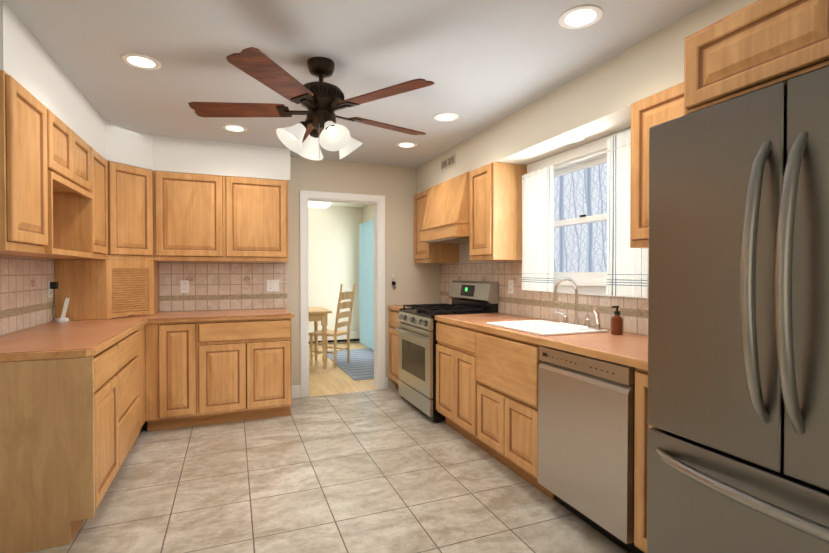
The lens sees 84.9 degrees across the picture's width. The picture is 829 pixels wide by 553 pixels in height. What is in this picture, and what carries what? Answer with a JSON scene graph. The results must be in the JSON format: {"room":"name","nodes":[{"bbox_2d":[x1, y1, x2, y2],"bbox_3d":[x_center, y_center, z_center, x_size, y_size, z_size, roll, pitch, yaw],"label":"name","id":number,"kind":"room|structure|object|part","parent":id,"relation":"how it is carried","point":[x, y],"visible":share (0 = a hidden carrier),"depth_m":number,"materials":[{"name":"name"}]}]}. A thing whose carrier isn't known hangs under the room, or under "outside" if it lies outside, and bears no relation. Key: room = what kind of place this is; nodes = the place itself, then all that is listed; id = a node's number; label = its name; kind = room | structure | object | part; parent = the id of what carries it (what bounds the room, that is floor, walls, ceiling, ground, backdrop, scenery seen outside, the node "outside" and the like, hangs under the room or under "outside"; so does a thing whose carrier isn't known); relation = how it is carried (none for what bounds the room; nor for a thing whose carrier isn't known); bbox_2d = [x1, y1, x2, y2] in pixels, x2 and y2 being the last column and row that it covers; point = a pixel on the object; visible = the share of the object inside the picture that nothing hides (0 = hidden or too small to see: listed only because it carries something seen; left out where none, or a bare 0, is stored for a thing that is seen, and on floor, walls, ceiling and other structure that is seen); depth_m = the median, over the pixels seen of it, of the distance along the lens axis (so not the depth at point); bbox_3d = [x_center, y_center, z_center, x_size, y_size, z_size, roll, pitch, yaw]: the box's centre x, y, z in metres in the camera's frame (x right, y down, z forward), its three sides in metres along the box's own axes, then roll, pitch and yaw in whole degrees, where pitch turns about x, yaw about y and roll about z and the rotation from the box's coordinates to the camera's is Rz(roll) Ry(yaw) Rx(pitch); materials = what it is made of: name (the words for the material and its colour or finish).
{"room":"kitchen","nodes":[
{"label":"kitchen","id":0,"kind":"room"},
{"bbox_2d":[2,255,54,299],"bbox_3d":[-1.799,0.054,1.026,0.120,2.430,6.120,0,1,-22],"label":"wall","id":1,"kind":"structure","parent":0,"point":[54,277],"depth_m":3.37,"materials":[{"name":"beige paint"}]},
{"bbox_2d":[0,255,54,335],"bbox_3d":[-2.326,0.109,2.507,0.005,0.457,1.820,0,1,-22],"label":"backsplash","id":2,"kind":"structure","parent":1,"relation":"attached to","point":[26,302],"depth_m":2.87,"materials":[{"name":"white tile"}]},
{"bbox_2d":[47,281,51,297],"bbox_3d":[-2.621,0.094,3.261,0.009,0.115,0.072,0,1,-22],"label":"electrical outlet","id":3,"kind":"object","parent":2,"relation":"attached to","point":[49,292],"visible":0.69,"depth_m":3.25,"materials":[{"name":"white plastic"}]},
{"bbox_2d":[50,282,57,321],"bbox_3d":[-2.588,0.182,3.259,0.049,0.286,0.070,0,1,-22],"label":"charger","id":4,"kind":"object","parent":3,"relation":"attached to","point":[53,285],"visible":0.96,"depth_m":3.25,"materials":[{"name":"black plastic"}]},
{"bbox_2d":[0,70,55,257],"bbox_3d":[-1.967,-0.495,2.085,0.358,0.760,0.460,0,1,-22],"label":"upper cabinet","id":5,"kind":"object","parent":1,"relation":"attached to","point":[53,186],"depth_m":2.10,"materials":[{"name":"brown wood"}]},
{"bbox_2d":[56,116,75,185],"bbox_3d":[-2.120,-0.713,2.452,0.349,0.332,0.380,0,1,-22],"label":"upper cabinet","id":6,"kind":"object","parent":1,"relation":"attached to","point":[65,136],"depth_m":2.58,"materials":[{"name":"brown wood"}]},
{"bbox_2d":[56,134,91,193],"bbox_3d":[-2.262,-0.717,2.804,0.349,0.332,0.380,0,1,-22],"label":"upper cabinet","id":7,"kind":"object","parent":1,"relation":"attached to","point":[83,150],"depth_m":2.89,"materials":[{"name":"brown wood"}]},
{"bbox_2d":[46,148,107,258],"bbox_3d":[-2.411,-0.507,3.188,0.358,0.760,0.478,0,1,-22],"label":"upper cabinet","id":8,"kind":"object","parent":1,"relation":"attached to","point":[81,219],"depth_m":3.02,"materials":[{"name":"brown wood"}]},
{"bbox_2d":[94,160,153,260],"bbox_3d":[-2.493,-0.513,3.726,0.607,0.760,0.577,0,1,-22],"label":"upper cabinet","id":9,"kind":"object","parent":1,"relation":"attached to","point":[130,217],"visible":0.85,"depth_m":3.63,"materials":[{"name":"brown wood"}]},
{"bbox_2d":[168,156,439,397],"bbox_3d":[-1.315,0.014,4.581,3.670,2.430,0.148,0,1,-22],"label":"wall","id":10,"kind":"structure","parent":0,"point":[416,283],"depth_m":4.88,"materials":[{"name":"beige paint"}]},
{"bbox_2d":[153,171,287,261],"bbox_3d":[-1.745,-0.518,4.165,1.104,0.760,0.319,0,1,-22],"label":"upper cabinet","id":11,"kind":"object","parent":10,"relation":"attached to","point":[206,218],"visible":1,"depth_m":4.00,"materials":[{"name":"brown wood"}]},
{"bbox_2d":[159,261,286,311],"bbox_3d":[-1.795,0.089,4.323,1.125,0.457,0.006,0,1,-22],"label":"backsplash","id":12,"kind":"structure","parent":10,"relation":"attached to","point":[212,285],"depth_m":4.30,"materials":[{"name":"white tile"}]},
{"bbox_2d":[180,280,188,292],"bbox_3d":[-2.120,0.093,4.184,0.072,0.115,0.009,0,1,-22],"label":"electrical outlet","id":13,"kind":"object","parent":12,"relation":"attached to","point":[184,286],"visible":1,"depth_m":4.18,"materials":[{"name":"white plastic"}]},
{"bbox_2d":[267,280,278,291],"bbox_3d":[-1.396,0.090,4.475,0.118,0.115,0.009,0,1,-22],"label":"electrical outlet","id":14,"kind":"object","parent":12,"relation":"attached to","point":[272,285],"visible":1,"depth_m":4.47,"materials":[{"name":"white plastic"}]},
{"bbox_3d":[-0.761,0.178,4.806,0.901,2.098,0.148,0,1,-22],"label":"trim door casing","id":15,"kind":"part","parent":10,"relation":"part of","materials":[{"name":"white wood"}]},
{"bbox_2d":[26,388,629,552],"bbox_3d":[-0.152,1.291,1.702,3.670,0.060,6.120,0,1,-22],"label":"floor","id":16,"kind":"structure","parent":0,"point":[391,470],"depth_m":2.61,"materials":[{"name":"beige tile"}]},
{"bbox_2d":[0,338,123,552],"bbox_3d":[-1.906,0.818,2.284,0.610,0.874,0.520,0,1,-22],"label":"base cabinet","id":17,"kind":"object","parent":16,"relation":"on","point":[70,428],"depth_m":2.10,"materials":[{"name":"brown wood"}]},
{"bbox_2d":[0,315,151,361],"bbox_3d":[-2.195,0.352,3.024,0.630,0.038,2.121,0,1,-22],"label":"countertop","id":18,"kind":"structure","parent":17,"relation":"on","point":[70,339],"depth_m":2.48,"materials":[{"name":"laminate"}]},
{"bbox_2d":[54,298,69,321],"bbox_3d":[-2.561,0.242,3.298,0.095,0.174,0.086,0,1,-22],"label":"cordless phone","id":19,"kind":"object","parent":18,"relation":"on","point":[63,315],"visible":1,"depth_m":3.29,"materials":[{"name":"white plastic"}]},
{"bbox_2d":[55,259,158,319],"bbox_3d":[-2.489,0.096,3.731,0.601,0.456,0.571,0,1,-22],"label":"appliance garage","id":20,"kind":"object","parent":18,"relation":"on","point":[91,289],"visible":1,"depth_m":3.48,"materials":[{"name":"brown wood"}]},
{"bbox_2d":[124,326,143,459],"bbox_3d":[-2.126,0.812,2.832,0.610,0.874,0.660,0,1,-22],"label":"base cabinet","id":21,"kind":"object","parent":16,"relation":"on","point":[134,342],"depth_m":3.03,"materials":[{"name":"brown wood"}]},
{"bbox_2d":[144,325,144,422],"bbox_3d":[-2.321,0.807,3.287,0.588,0.874,0.330,0,1,-22],"label":"base cabinet","id":22,"kind":"object","parent":16,"relation":"on","point":[144,325],"depth_m":3.53,"materials":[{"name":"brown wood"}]},
{"bbox_2d":[145,323,152,431],"bbox_3d":[-2.497,0.802,3.723,0.586,0.874,0.607,0,1,-22],"label":"base cabinet","id":23,"kind":"object","parent":16,"relation":"on","point":[149,326],"depth_m":3.56,"materials":[{"name":"brown wood"}]},
{"bbox_2d":[153,322,200,430],"bbox_3d":[-2.008,0.800,3.907,0.285,0.874,0.630,0,1,-22],"label":"base cabinet","id":24,"kind":"object","parent":16,"relation":"on","point":[198,373],"depth_m":3.62,"materials":[{"name":"brown wood"}]},
{"bbox_2d":[152,308,293,322],"bbox_3d":[-1.668,0.340,4.027,1.096,0.038,0.653,0,1,-22],"label":"countertop","id":25,"kind":"structure","parent":24,"relation":"on","point":[274,313],"depth_m":3.86,"materials":[{"name":"laminate"}]},
{"bbox_2d":[197,318,291,424],"bbox_3d":[-1.531,0.797,4.099,0.745,0.874,0.630,0,1,-22],"label":"base cabinet","id":26,"kind":"object","parent":16,"relation":"on","point":[246,365],"depth_m":3.81,"materials":[{"name":"brown wood"}]},
{"bbox_2d":[389,309,399,388],"bbox_3d":[0.088,0.789,4.850,0.630,0.874,0.445,0,1,-22],"label":"base cabinet","id":27,"kind":"object","parent":16,"relation":"on","point":[393,314],"depth_m":4.77,"materials":[{"name":"brown wood"}]},
{"bbox_2d":[395,281,497,421],"bbox_3d":[0.267,0.640,4.256,0.718,1.185,0.780,0,1,-22],"label":"gas range","id":28,"kind":"object","parent":16,"relation":"on","point":[416,328],"visible":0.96,"depth_m":4.08,"materials":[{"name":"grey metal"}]},
{"bbox_2d":[436,320,541,441],"bbox_3d":[0.593,0.803,3.594,0.630,0.874,0.686,0,1,-22],"label":"base cabinet","id":29,"kind":"object","parent":16,"relation":"on","point":[456,345],"depth_m":3.41,"materials":[{"name":"brown wood"}]},
{"bbox_2d":[473,349,553,498],"bbox_3d":[0.846,0.897,2.950,0.640,0.700,0.700,0,1,-22],"label":"base cabinet","id":30,"kind":"object","parent":16,"relation":"on","point":[487,392],"depth_m":2.78,"materials":[{"name":"brown wood"}]},
{"bbox_2d":[538,346,643,552],"bbox_3d":[1.083,0.818,2.331,0.626,0.872,0.615,0,1,-22],"label":"dishwasher","id":31,"kind":"object","parent":16,"relation":"on","point":[586,420],"visible":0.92,"depth_m":2.14,"materials":[{"name":"grey metal"}]},
{"bbox_2d":[634,368,652,552],"bbox_3d":[1.254,0.822,1.950,0.630,0.874,0.211,0,1,-22],"label":"base cabinet","id":32,"kind":"object","parent":16,"relation":"on","point":[641,376],"depth_m":1.88,"materials":[{"name":"brown wood"}]},
{"bbox_2d":[388,304,647,370],"bbox_3d":[0.647,0.347,3.449,0.635,0.038,3.454,0,1,-22],"label":"countertop","id":33,"kind":"structure","parent":32,"relation":"on","point":[628,349],"depth_m":2.48,"materials":[{"name":"laminate"}]},
{"bbox_2d":[486,320,607,335],"bbox_3d":[0.832,0.411,2.939,0.466,0.183,0.634,0,1,-22],"label":"sink","id":34,"kind":"object","parent":33,"relation":"in","point":[544,328],"visible":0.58,"depth_m":3.06,"materials":[{"name":"white ceramic"}]},
{"bbox_2d":[553,277,601,329],"bbox_3d":[0.984,0.163,2.868,0.216,0.314,0.360,0,1,-22],"label":"chrome faucet","id":35,"kind":"object","parent":33,"relation":"on","point":[587,324],"visible":1,"depth_m":2.88,"materials":[{"name":"silver metal"}]},
{"bbox_2d":[611,306,622,334],"bbox_3d":[1.176,0.253,2.634,0.067,0.166,0.063,0,1,-22],"label":"soap bottle","id":36,"kind":"object","parent":33,"relation":"on","point":[616,323],"visible":0.98,"depth_m":2.61,"materials":[{"name":"brown plastic"}]},
{"bbox_2d":[647,66,828,552],"bbox_3d":[1.314,0.367,1.341,0.912,1.773,0.844,0,1,-22],"label":"refrigerator","id":37,"kind":"object","parent":16,"relation":"on","point":[738,372],"visible":1,"depth_m":1.30,"materials":[{"name":"grey metal"}]},
{"bbox_2d":[308,206,362,332],"bbox_3d":[-2.821,-0.019,7.535,4.020,2.430,0.120,0,1,-22],"label":"wall","id":38,"kind":"structure","parent":0,"point":[333,248],"depth_m":8.01,"materials":[{"name":"beige paint"}]},
{"bbox_2d":[309,341,358,344],"bbox_3d":[-2.740,1.146,7.507,3.899,0.100,0.013,0,1,-22],"label":"baseboard","id":39,"kind":"structure","parent":38,"relation":"attached to","point":[352,341],"depth_m":8.09,"materials":[{"name":"white"}]},
{"bbox_2d":[309,331,359,343],"bbox_3d":[-1.842,1.073,7.821,1.900,0.180,0.069,0,1,-22],"label":"baseboard heater","id":40,"kind":"object","parent":38,"relation":"attached to","point":[354,335],"depth_m":8.03,"materials":[{"name":"white metal"}]},
{"bbox_2d":[309,342,376,396],"bbox_3d":[-2.149,1.243,6.040,4.140,0.060,3.420,0,1,-22],"label":"floor","id":41,"kind":"structure","parent":0,"point":[330,379],"depth_m":5.37,"materials":[{"name":"beige wood"}]},
{"bbox_2d":[308,307,331,368],"bbox_3d":[-1.892,0.830,5.998,1.450,0.764,0.800,0,1,-22],"label":"dining table","id":42,"kind":"object","parent":41,"relation":"on","point":[316,314],"visible":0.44,"depth_m":5.92,"materials":[{"name":"brown wood"}]},
{"bbox_2d":[309,283,355,367],"bbox_3d":[-1.117,0.652,6.209,0.513,1.115,0.420,0,1,22],"label":"ladder-back chair","id":43,"kind":"object","parent":41,"relation":"on","point":[335,333],"visible":0.85,"depth_m":6.11,"materials":[{"name":"brown wood"}]},
{"bbox_2d":[327,348,373,380],"bbox_3d":[-0.716,1.204,6.416,0.800,0.009,2.050,0,1,-22],"label":"area rug","id":44,"kind":"object","parent":41,"relation":"on","point":[360,366],"visible":0.44,"depth_m":6.33,"materials":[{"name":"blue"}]},
{"bbox_2d":[3,0,713,207],"bbox_3d":[-1.008,-1.235,3.173,4.140,0.100,9.540,0,1,-22],"label":"ceiling","id":45,"kind":"structure","parent":0,"point":[482,65],"depth_m":2.39,"materials":[{"name":"grey paint"}]},
{"bbox_2d":[121,53,160,69],"bbox_3d":[-1.495,-1.174,2.482,0.191,0.006,0.191,0,1,23],"label":"recessed light","id":46,"kind":"object","parent":45,"relation":"in","point":[140,61],"depth_m":2.47,"materials":[{"name":"white glass"}]},
{"bbox_2d":[0,0,289,182],"bbox_3d":[-1.662,-1.037,3.160,1.735,0.296,2.240,0,1,-22],"label":"soffit","id":47,"kind":"structure","parent":45,"relation":"attached to","point":[30,65],"depth_m":3.53,"materials":[{"name":"white paint"}]},
{"bbox_2d":[222,124,246,131],"bbox_3d":[-1.441,-1.187,3.635,0.191,0.006,0.191,0,1,23],"label":"recessed light","id":48,"kind":"object","parent":45,"relation":"in","point":[229,127],"depth_m":3.63,"materials":[{"name":"white glass"}]},
{"bbox_2d":[188,47,433,159],"bbox_3d":[-0.525,-0.907,2.545,1.361,0.540,1.313,0,1,-22],"label":"ceiling fan","id":49,"kind":"object","parent":45,"relation":"hanging from","point":[321,101],"visible":1,"depth_m":2.42,"materials":[{"name":"brown wood"}]},
{"bbox_2d":[308,201,330,207],"bbox_3d":[-1.615,-1.204,7.564,0.350,0.059,0.400,0,1,-22],"label":"ceiling light","id":50,"kind":"object","parent":45,"relation":"attached to","point":[313,204],"visible":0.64,"depth_m":7.42,"materials":[{"name":"white"}]},
{"bbox_2d":[396,142,416,147],"bbox_3d":[-0.070,-1.192,4.111,0.191,0.006,0.191,0,1,23],"label":"recessed light","id":51,"kind":"object","parent":45,"relation":"in","point":[401,144],"depth_m":4.09,"materials":[{"name":"white glass"}]},
{"bbox_2d":[433,112,458,121],"bbox_3d":[0.234,-1.184,3.371,0.191,0.006,0.191,0,1,23],"label":"recessed light","id":52,"kind":"object","parent":45,"relation":"in","point":[446,116],"depth_m":3.37,"materials":[{"name":"white glass"}]},
{"bbox_2d":[558,5,602,28],"bbox_3d":[0.749,-1.169,2.047,0.191,0.006,0.191,0,1,23],"label":"recessed light","id":53,"kind":"object","parent":45,"relation":"in","point":[580,16],"depth_m":2.04,"materials":[{"name":"white glass"}]},
{"bbox_2d":[416,0,756,193],"bbox_3d":[1.278,-1.028,2.316,0.300,0.296,6.000,0,1,-22],"label":"soffit","id":54,"kind":"structure","parent":45,"relation":"attached to","point":[594,104],"depth_m":2.67,"materials":[{"name":"beige paint"}]},
{"bbox_2d":[441,153,455,170],"bbox_3d":[0.319,-1.080,4.285,0.009,0.105,0.290,0,1,-22],"label":"air vent grille","id":55,"kind":"object","parent":54,"relation":"attached to","point":[448,161],"visible":0.98,"depth_m":4.27,"materials":[{"name":"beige metal"}]},
{"bbox_2d":[557,135,583,142],"bbox_3d":[1.003,-0.883,2.918,0.169,0.006,0.169,0,1,23],"label":"recessed light","id":56,"kind":"object","parent":54,"relation":"in","point":[570,138],"depth_m":2.91,"materials":[{"name":"white glass"}]},
{"bbox_2d":[363,205,515,262],"bbox_3d":[0.857,0.021,3.937,0.120,2.430,9.540,0,1,-22],"label":"wall","id":57,"kind":"structure","parent":0,"point":[368,215],"depth_m":4.72,"materials":[{"name":"beige paint"}]},
{"bbox_2d":[359,219,373,349],"bbox_3d":[-0.616,0.133,7.282,0.117,2.108,1.937,0,1,-22],"label":"curtain","id":58,"kind":"object","parent":57,"relation":"hanging from","point":[366,279],"visible":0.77,"depth_m":7.64,"materials":[{"name":"blue fabric"}]},
{"bbox_2d":[414,189,458,262],"bbox_3d":[0.223,-0.526,4.887,0.340,0.760,0.448,0,1,-22],"label":"upper cabinet","id":59,"kind":"object","parent":57,"relation":"attached to","point":[423,252],"depth_m":4.74,"materials":[{"name":"brown wood"}]},
{"bbox_2d":[419,172,468,243],"bbox_3d":[0.401,-0.615,4.274,0.465,0.568,0.816,0,1,-22],"label":"wood range hood","id":60,"kind":"object","parent":57,"relation":"attached to","point":[446,218],"visible":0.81,"depth_m":4.08,"materials":[{"name":"brown wood"}]},
{"bbox_2d":[469,162,526,260],"bbox_3d":[0.681,-0.514,3.747,0.340,0.760,0.370,0,1,-22],"label":"upper cabinet","id":61,"kind":"object","parent":57,"relation":"attached to","point":[495,211],"depth_m":3.59,"materials":[{"name":"brown wood"}]},
{"bbox_2d":[440,260,647,335],"bbox_3d":[0.949,0.098,3.540,0.005,0.457,3.493,0,1,-22],"label":"backsplash","id":62,"kind":"structure","parent":57,"relation":"attached to","point":[533,304],"depth_m":3.53,"materials":[{"name":"beige tile"}]},
{"bbox_2d":[508,280,513,293],"bbox_3d":[0.818,0.087,3.846,0.009,0.115,0.072,0,1,-22],"label":"electrical outlet","id":63,"kind":"object","parent":62,"relation":"attached to","point":[510,286],"visible":1,"depth_m":3.83,"materials":[{"name":"white plastic"}]},
{"bbox_2d":[522,130,647,297],"bbox_3d":[1.108,-0.368,3.009,0.066,0.960,1.300,0,1,-22],"label":"sheer curtain","id":64,"kind":"object","parent":57,"relation":"hanging from","point":[626,270],"visible":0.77,"depth_m":2.77,"materials":[{"name":"white fabric"}]},
{"bbox_2d":[630,82,683,247],"bbox_3d":[1.332,-0.509,2.128,0.339,0.732,0.510,0,1,-22],"label":"upper cabinet","id":65,"kind":"object","parent":57,"relation":"attached to","point":[660,107],"visible":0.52,"depth_m":2.22,"materials":[{"name":"brown wood"}]},
{"bbox_2d":[527,128,648,298],"bbox_3d":[1.162,-0.382,3.112,0.165,1.005,1.190,0,1,-22],"label":"window","id":66,"kind":"structure","parent":0,"point":[591,283],"depth_m":3.12,"materials":[{"name":"white"}]},
{"bbox_2d":[684,0,828,114],"bbox_3d":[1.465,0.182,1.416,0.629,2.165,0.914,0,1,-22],"label":"wall cabinet","id":67,"kind":"object","parent":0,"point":[756,45],"visible":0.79,"depth_m":1.47,"materials":[{"name":"brown wood"}]},
{"label":"outside","id":68,"kind":"structure","parent":0,"visible":0},
{"bbox_2d":[554,163,606,271],"bbox_3d":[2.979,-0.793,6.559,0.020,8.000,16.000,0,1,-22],"label":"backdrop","id":69,"kind":"structure","parent":68,"point":[569,203],"depth_m":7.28,"materials":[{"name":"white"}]}
]}

